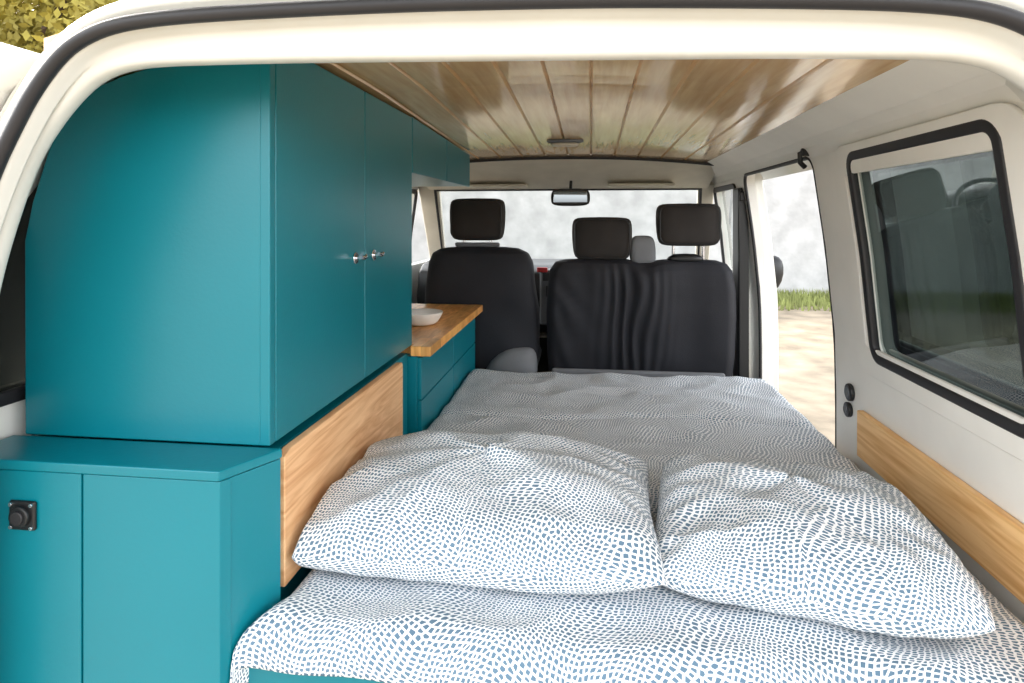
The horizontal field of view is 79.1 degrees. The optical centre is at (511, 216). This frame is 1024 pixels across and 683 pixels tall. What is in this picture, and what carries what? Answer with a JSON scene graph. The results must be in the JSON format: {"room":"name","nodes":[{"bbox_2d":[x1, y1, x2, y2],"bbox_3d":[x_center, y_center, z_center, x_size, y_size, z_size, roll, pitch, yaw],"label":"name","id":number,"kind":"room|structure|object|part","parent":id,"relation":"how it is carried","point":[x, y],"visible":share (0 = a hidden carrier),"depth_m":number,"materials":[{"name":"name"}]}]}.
{"room":"vehicle interior","nodes":[
{"label":"vehicle interior","id":0,"kind":"room"},
{"bbox_2d":[0,42,418,439],"bbox_3d":[-0.827,0.445,2.631,0.235,1.550,3.030,0,0,7],"label":"wall","id":1,"kind":"structure","parent":0,"point":[15,62],"depth_m":1.19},
{"bbox_2d":[0,385,25,406],"bbox_3d":[-0.969,0.105,1.646,0.086,0.570,1.020,0,0,7],"label":"rubber gasket","id":2,"kind":"object","parent":1,"relation":"attached to","point":[17,394],"visible":0.02,"depth_m":1.29,"materials":[{"name":"black rubber"}]},
{"bbox_2d":[0,184,38,391],"bbox_3d":[-0.984,0.102,1.648,0.065,0.535,0.980,0,0,7],"label":"glass","id":3,"kind":"object","parent":1,"relation":"attached to","point":[12,294],"visible":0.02,"depth_m":1.30,"materials":[{"name":"black glass"}]},
{"bbox_2d":[25,63,411,445],"bbox_3d":[-0.668,0.050,1.737,0.572,0.804,0.977,0,0,7],"label":"upper cabinet","id":4,"kind":"object","parent":1,"relation":"attached to","point":[221,254],"visible":0.91,"depth_m":1.27,"materials":[{"name":"teal paint"}]},
{"bbox_3d":[-0.486,0.050,1.232,0.022,0.804,0.022,0,0,7],"label":"post","id":5,"kind":"part","parent":4,"relation":"part of","materials":[{"name":"teal paint"}]},
{"bbox_3d":[-0.453,0.050,1.490,0.022,0.804,0.491,0,0,7],"label":"door","id":6,"kind":"part","parent":4,"relation":"part of","materials":[{"name":"teal paint"}]},
{"bbox_3d":[-0.418,0.110,1.660,0.005,0.032,0.032,0,0,7],"label":"handle plate","id":7,"kind":"part","parent":4,"relation":"part of","materials":[{"name":"silver metal"}]},
{"bbox_3d":[-0.401,0.110,1.798,0.005,0.032,0.032,0,0,7],"label":"handle plate","id":8,"kind":"part","parent":4,"relation":"part of","materials":[{"name":"silver metal"}]},
{"bbox_3d":[-0.393,0.050,1.964,0.022,0.804,0.457,0,0,7],"label":"door","id":9,"kind":"part","parent":4,"relation":"part of","materials":[{"name":"teal paint"}]},
{"bbox_2d":[412,189,417,232],"bbox_3d":[-0.694,0.100,3.808,0.082,0.560,0.580,0,0,7],"label":"rubber gasket","id":10,"kind":"object","parent":1,"relation":"attached to","point":[414,191],"visible":0.2,"depth_m":4.07,"materials":[{"name":"black rubber"}]},
{"bbox_2d":[412,117,469,186],"bbox_3d":[-0.506,-0.256,2.741,0.443,0.198,1.050,0,0,7],"label":"upper cabinet","id":11,"kind":"object","parent":1,"relation":"attached to","point":[436,161],"visible":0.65,"depth_m":2.59,"materials":[{"name":"teal paint"}]},
{"bbox_2d":[44,33,908,161],"bbox_3d":[0.098,-0.363,2.251,1.637,0.135,2.430,0,0,7],"label":"ceiling","id":12,"kind":"structure","parent":0,"point":[700,110],"depth_m":1.93,"materials":[{"name":"brown wood"}]},
{"bbox_2d":[547,139,582,146],"bbox_3d":[0.247,-0.343,2.892,0.170,0.030,0.090,0,0,7],"label":"ceiling light","id":13,"kind":"object","parent":12,"relation":"attached to","point":[554,142],"depth_m":2.86,"materials":[{"name":"white plastic"}]},
{"bbox_2d":[470,155,713,165],"bbox_3d":[0.270,-0.311,3.464,1.663,0.070,0.024,0,0,7],"label":"bead","id":14,"kind":"object","parent":12,"relation":"attached to","point":[546,157],"depth_m":3.43},
{"bbox_2d":[760,160,811,179],"bbox_3d":[0.144,-0.325,2.638,2.200,0.261,2.630,0,0,7],"label":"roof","id":15,"kind":"structure","parent":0,"point":[793,168],"depth_m":2.86,"materials":[{"name":"white paint"}]},
{"bbox_2d":[0,0,1023,291],"bbox_3d":[-0.029,0.414,1.155,2.364,1.726,0.515,0,0,7],"label":"tailgate frame","id":16,"kind":"object","parent":15,"relation":"attached to","point":[113,40],"visible":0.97,"depth_m":0.94,"materials":[{"name":"white metal"}]},
{"bbox_2d":[712,72,1023,622],"bbox_3d":[1.083,0.445,2.387,0.235,1.550,3.030,0,0,7],"label":"wall","id":17,"kind":"structure","parent":0,"point":[988,469],"depth_m":1.78,"materials":[{"name":"white metal"}]},
{"bbox_2d":[713,183,735,262],"bbox_3d":[1.249,0.100,3.561,0.082,0.560,0.580,0,0,7],"label":"rubber gasket","id":18,"kind":"object","parent":17,"relation":"attached to","point":[729,186],"visible":0.36,"depth_m":3.82,"materials":[{"name":"black rubber"}]},
{"bbox_2d":[733,188,742,375],"bbox_3d":[1.174,0.400,3.212,0.033,1.100,0.130,0,0,7],"label":"trim","id":19,"kind":"structure","parent":17,"relation":"attached to","point":[736,241],"depth_m":3.19,"materials":[{"name":"black plastic"}]},
{"bbox_2d":[739,191,748,377],"bbox_3d":[1.173,0.410,3.137,0.049,1.080,0.020,0,0,7],"label":"belt","id":20,"kind":"object","parent":17,"relation":"attached to","point":[743,218],"visible":0.83,"depth_m":3.13,"materials":[{"name":"black fabric"}]},
{"bbox_2d":[755,173,778,391],"bbox_3d":[1.268,0.491,3.180,0.167,1.457,0.090,0,0,7],"label":"door edge","id":21,"kind":"object","parent":17,"relation":"attached to","point":[773,299],"visible":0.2,"depth_m":3.13,"materials":[{"name":"white paint"}]},
{"bbox_2d":[743,156,835,447],"bbox_3d":[1.141,0.453,2.622,0.098,1.339,0.994,0,0,7],"label":"door frame","id":22,"kind":"structure","parent":17,"relation":"in","point":[805,158],"depth_m":3.09,"materials":[{"name":"white metal"}]},
{"bbox_2d":[797,148,808,168],"bbox_3d":[1.017,-0.205,2.166,0.043,0.075,0.042,0,0,7],"label":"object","id":23,"kind":"structure","parent":17,"relation":"in","point":[803,152],"depth_m":2.16,"materials":[{"name":"black plastic"}]},
{"bbox_2d":[708,60,989,169],"bbox_3d":[0.930,-0.293,2.150,0.098,0.073,2.500,0,0,7],"label":"ceiling side panel","id":24,"kind":"object","parent":17,"relation":"attached to","point":[910,80],"visible":0.44,"depth_m":1.51,"materials":[{"name":"white plastic"}]},
{"bbox_2d":[843,383,854,416],"bbox_3d":[1.087,0.593,2.004,0.019,0.111,0.066,0,0,7],"label":"socket","id":25,"kind":"object","parent":17,"relation":"attached to","point":[849,391],"visible":1,"depth_m":1.99,"materials":[{"name":"black plastic"}]},
{"bbox_2d":[833,102,1023,461],"bbox_3d":[0.984,0.129,1.503,0.091,0.682,0.890,0,0,7],"label":"surround","id":26,"kind":"object","parent":17,"relation":"attached to","point":[1007,118],"visible":0.87,"depth_m":1.41,"materials":[{"name":"white plastic"}]},
{"bbox_2d":[846,119,1023,438],"bbox_3d":[0.985,0.117,1.487,0.094,0.617,0.700,0,0,7],"label":"rubber gasket","id":27,"kind":"object","parent":17,"relation":"attached to","point":[980,125],"visible":0.88,"depth_m":1.36,"materials":[{"name":"black rubber"}]},
{"bbox_2d":[859,151,1023,416],"bbox_3d":[1.003,0.115,1.488,0.071,0.590,0.665,0,0,7],"label":"glass","id":28,"kind":"object","parent":27,"relation":"attached to","point":[946,309],"visible":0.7,"depth_m":1.42,"materials":[{"name":"glass"}]},
{"bbox_2d":[857,410,1023,603],"bbox_3d":[1.007,0.664,1.394,0.021,0.141,1.040,0,0,7],"label":"board","id":29,"kind":"object","parent":17,"relation":"attached to","point":[991,536],"visible":1,"depth_m":1.41,"materials":[{"name":"brown wood"}]},
{"bbox_3d":[0.168,1.225,2.801,2.035,0.050,3.600,0,0,7],"label":"floor","id":30,"kind":"structure","parent":0,"visible":0},
{"bbox_2d":[0,353,406,682],"bbox_3d":[-0.690,0.824,1.659,0.591,0.742,1.064,0,0,7],"label":"base cabinet","id":31,"kind":"object","parent":30,"relation":"on","point":[144,561],"visible":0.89,"depth_m":1.14,"materials":[{"name":"teal paint"}]},
{"bbox_2d":[8,500,36,530],"bbox_3d":[-0.908,0.553,1.144,0.054,0.054,0.020,0,0,7],"label":"power socket","id":32,"kind":"object","parent":31,"relation":"attached to","point":[22,515],"visible":1,"depth_m":1.14,"materials":[{"name":"black plastic"}]},
{"bbox_3d":[-0.918,0.826,1.165,0.255,0.708,0.019,0,0,7],"label":"door","id":33,"kind":"part","parent":31,"relation":"part of","materials":[{"name":"teal paint"}]},
{"bbox_3d":[-0.750,0.462,1.191,0.591,0.018,0.122,0,0,7],"label":"lid","id":34,"kind":"part","parent":31,"relation":"part of","materials":[{"name":"teal paint"}]},
{"bbox_3d":[-0.648,0.826,1.131,0.280,0.708,0.019,0,0,7],"label":"door","id":35,"kind":"part","parent":31,"relation":"part of","materials":[{"name":"teal paint"}]},
{"bbox_3d":[-0.494,0.831,1.163,0.019,0.718,0.126,0,0,33],"label":"panel","id":36,"kind":"part","parent":31,"relation":"part of","materials":[{"name":"teal paint"}]},
{"bbox_2d":[280,362,402,586],"bbox_3d":[-0.414,0.605,1.628,0.020,0.270,0.785,0,0,7],"label":"board","id":37,"kind":"object","parent":31,"relation":"attached to","point":[321,455],"visible":0.59,"depth_m":1.45,"materials":[{"name":"brown wood"}]},
{"bbox_2d":[401,303,482,433],"bbox_3d":[-0.508,0.822,2.699,0.590,0.746,1.043,0,0,7],"label":"kitchen cabinet","id":38,"kind":"object","parent":30,"relation":"on","point":[440,356],"depth_m":2.43,"materials":[{"name":"teal paint"}]},
{"bbox_2d":[412,308,442,325],"bbox_3d":[-0.376,0.422,2.588,0.174,0.054,0.174,0,0,7],"label":"serving bowl","id":39,"kind":"object","parent":38,"relation":"on","point":[420,317],"visible":0.7,"depth_m":2.53,"materials":[{"name":"white ceramic"}]},
{"bbox_3d":[-0.292,0.797,2.421,0.015,0.306,0.510,0,0,7],"label":"drawer","id":40,"kind":"part","parent":38,"relation":"part of","materials":[{"name":"teal paint"}]},
{"bbox_3d":[-0.292,0.566,2.421,0.015,0.148,0.510,0,0,7],"label":"drawer","id":41,"kind":"part","parent":38,"relation":"part of","materials":[{"name":"teal paint"}]},
{"bbox_3d":[-0.227,0.797,2.927,0.015,0.306,0.500,0,0,7],"label":"drawer","id":42,"kind":"part","parent":38,"relation":"part of","materials":[{"name":"teal paint"}]},
{"bbox_3d":[-0.227,0.566,2.927,0.015,0.148,0.500,0,0,7],"label":"drawer","id":43,"kind":"part","parent":38,"relation":"part of","materials":[{"name":"teal paint"}]},
{"bbox_2d":[425,198,541,372],"bbox_3d":[-0.128,0.550,3.554,0.613,1.300,0.780,0,0,7],"label":"seat","id":44,"kind":"object","parent":30,"relation":"on","point":[501,280],"visible":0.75,"depth_m":3.21,"materials":[{"name":"fabric"}]},
{"bbox_3d":[-0.157,0.529,3.327,0.615,0.742,0.281,0,0,7],"label":"backrest","id":45,"kind":"part","parent":44,"relation":"part of","materials":[{"name":"black fabric"}]},
{"bbox_2d":[538,344,541,363],"bbox_3d":[-0.118,0.830,3.624,0.580,0.180,0.660,0,0,7],"label":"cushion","id":46,"kind":"object","parent":44,"relation":"on","point":[540,350],"depth_m":3.66,"materials":[{"name":"grey fabric"}]},
{"bbox_2d":[412,159,714,371],"bbox_3d":[0.366,0.445,4.374,2.160,1.610,1.830,0,0,7],"label":"shell","id":47,"kind":"object","parent":30,"relation":"on","point":[552,174],"visible":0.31,"depth_m":3.77,"materials":[{"name":"white paint"}]},
{"bbox_2d":[417,259,655,332],"bbox_3d":[0.366,0.517,4.218,1.920,0.563,0.737,0,0,7],"label":"dashboard","id":48,"kind":"object","parent":47,"relation":"attached to","point":[542,267],"visible":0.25,"depth_m":3.99,"materials":[{"name":"black plastic"}]},
{"bbox_2d":[537,267,547,271],"bbox_3d":[0.189,0.330,3.881,0.065,0.030,0.023,0,0,7],"label":"switch","id":49,"kind":"object","parent":48,"relation":"attached to","point":[539,269],"depth_m":3.87,"materials":[{"name":"red plastic"}]},
{"bbox_2d":[543,273,548,280],"bbox_3d":[0.252,0.375,3.878,0.120,0.050,0.013,0,0,7],"label":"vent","id":50,"kind":"object","parent":48,"relation":"attached to","point":[545,275],"depth_m":3.88,"materials":[{"name":"black plastic"}]},
{"bbox_2d":[551,181,589,205],"bbox_3d":[0.356,-0.148,3.757,0.235,0.167,0.144,0,0,7],"label":"mirror","id":51,"kind":"object","parent":47,"relation":"attached to","point":[559,197],"visible":1,"depth_m":3.69,"materials":[{"name":"black plastic"}]},
{"bbox_3d":[0.347,-0.118,3.689,0.200,0.067,0.006,0,0,7],"label":"glass","id":52,"kind":"part","parent":51,"relation":"part of","materials":[{"name":"mirror"}]},
{"bbox_3d":[1.418,0.790,3.776,0.032,0.820,1.150,0,0,7],"label":"door skin","id":53,"kind":"structure","parent":47,"relation":"attached to","visible":0},
{"bbox_2d":[773,255,783,287],"bbox_3d":[1.562,0.347,3.864,0.233,0.224,0.133,0,0,7],"label":"mirror","id":54,"kind":"object","parent":53,"relation":"attached to","point":[778,265],"visible":0.23,"depth_m":3.80,"materials":[{"name":"black plastic"}]},
{"bbox_2d":[230,369,1023,682],"bbox_3d":[0.351,0.961,2.016,1.473,0.469,2.012,0,0,7],"label":"bed","id":55,"kind":"object","parent":30,"relation":"on","point":[335,627],"visible":0.6,"depth_m":1.13,"materials":[{"name":"white fabric"}]},
{"bbox_3d":[0.237,0.993,1.060,1.458,0.405,0.018,0,0,7],"label":"panel","id":56,"kind":"part","parent":55,"relation":"part of","materials":[{"name":"teal paint"}]},
{"bbox_2d":[292,430,665,594],"bbox_3d":[-0.042,0.631,1.456,0.756,0.196,0.588,0,0,7],"label":"pillow","id":57,"kind":"object","parent":55,"relation":"on","point":[516,511],"visible":1,"depth_m":1.25,"materials":[{"name":"fabric"}]},
{"bbox_2d":[655,453,995,638],"bbox_3d":[0.604,0.641,1.340,0.570,0.176,0.545,0,0,17],"label":"pillow","id":58,"kind":"object","parent":55,"relation":"on","point":[837,545],"visible":0.96,"depth_m":1.15,"materials":[{"name":"fabric"}]},
{"bbox_2d":[546,203,735,376],"bbox_3d":[0.689,0.565,3.469,0.950,1.270,0.783,0,0,7],"label":"seat","id":59,"kind":"object","parent":30,"relation":"on","point":[607,311],"visible":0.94,"depth_m":3.12,"materials":[{"name":"fabric"}]},
{"bbox_3d":[0.657,0.558,3.221,0.950,0.684,0.284,0,0,7],"label":"backrest","id":60,"kind":"part","parent":59,"relation":"part of","materials":[{"name":"black fabric"}]},
{"bbox_3d":[0.975,0.188,3.162,0.016,0.120,0.016,0,0,7],"label":"post","id":61,"kind":"part","parent":59,"relation":"part of","materials":[{"name":"silver metal"}]},
{"label":"outside","id":62,"kind":"structure","parent":0,"visible":0},
{"bbox_2d":[778,304,834,445],"bbox_3d":[0.632,1.600,4.960,80.000,0.001,70.000,0,0,7],"label":"ground","id":63,"kind":"structure","parent":62,"point":[806,345],"depth_m":6.73,"materials":[{"name":"beige sand"}]},
{"bbox_2d":[0,0,120,53],"bbox_3d":[-7.596,-2.626,10.124,8.101,8.477,5.655,0,0,12],"label":"tree","id":64,"kind":"object","parent":63,"relation":"on","point":[24,24],"visible":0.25,"depth_m":9.04,"materials":[{"name":"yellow plant"}]},
{"bbox_2d":[412,154,828,293],"bbox_3d":[2.641,-0.800,12.819,46.000,4.800,0.300,0,0,7],"label":"wall","id":65,"kind":"structure","parent":63,"relation":"on","point":[536,226],"depth_m":12.66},
{"bbox_2d":[777,287,830,311],"bbox_3d":[4.498,1.480,11.470,18.192,0.240,1.811,0,0,7],"label":"grass strip","id":66,"kind":"object","parent":63,"relation":"on","point":[788,299],"visible":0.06,"depth_m":11.23,"materials":[{"name":"green plant"}]}
]}

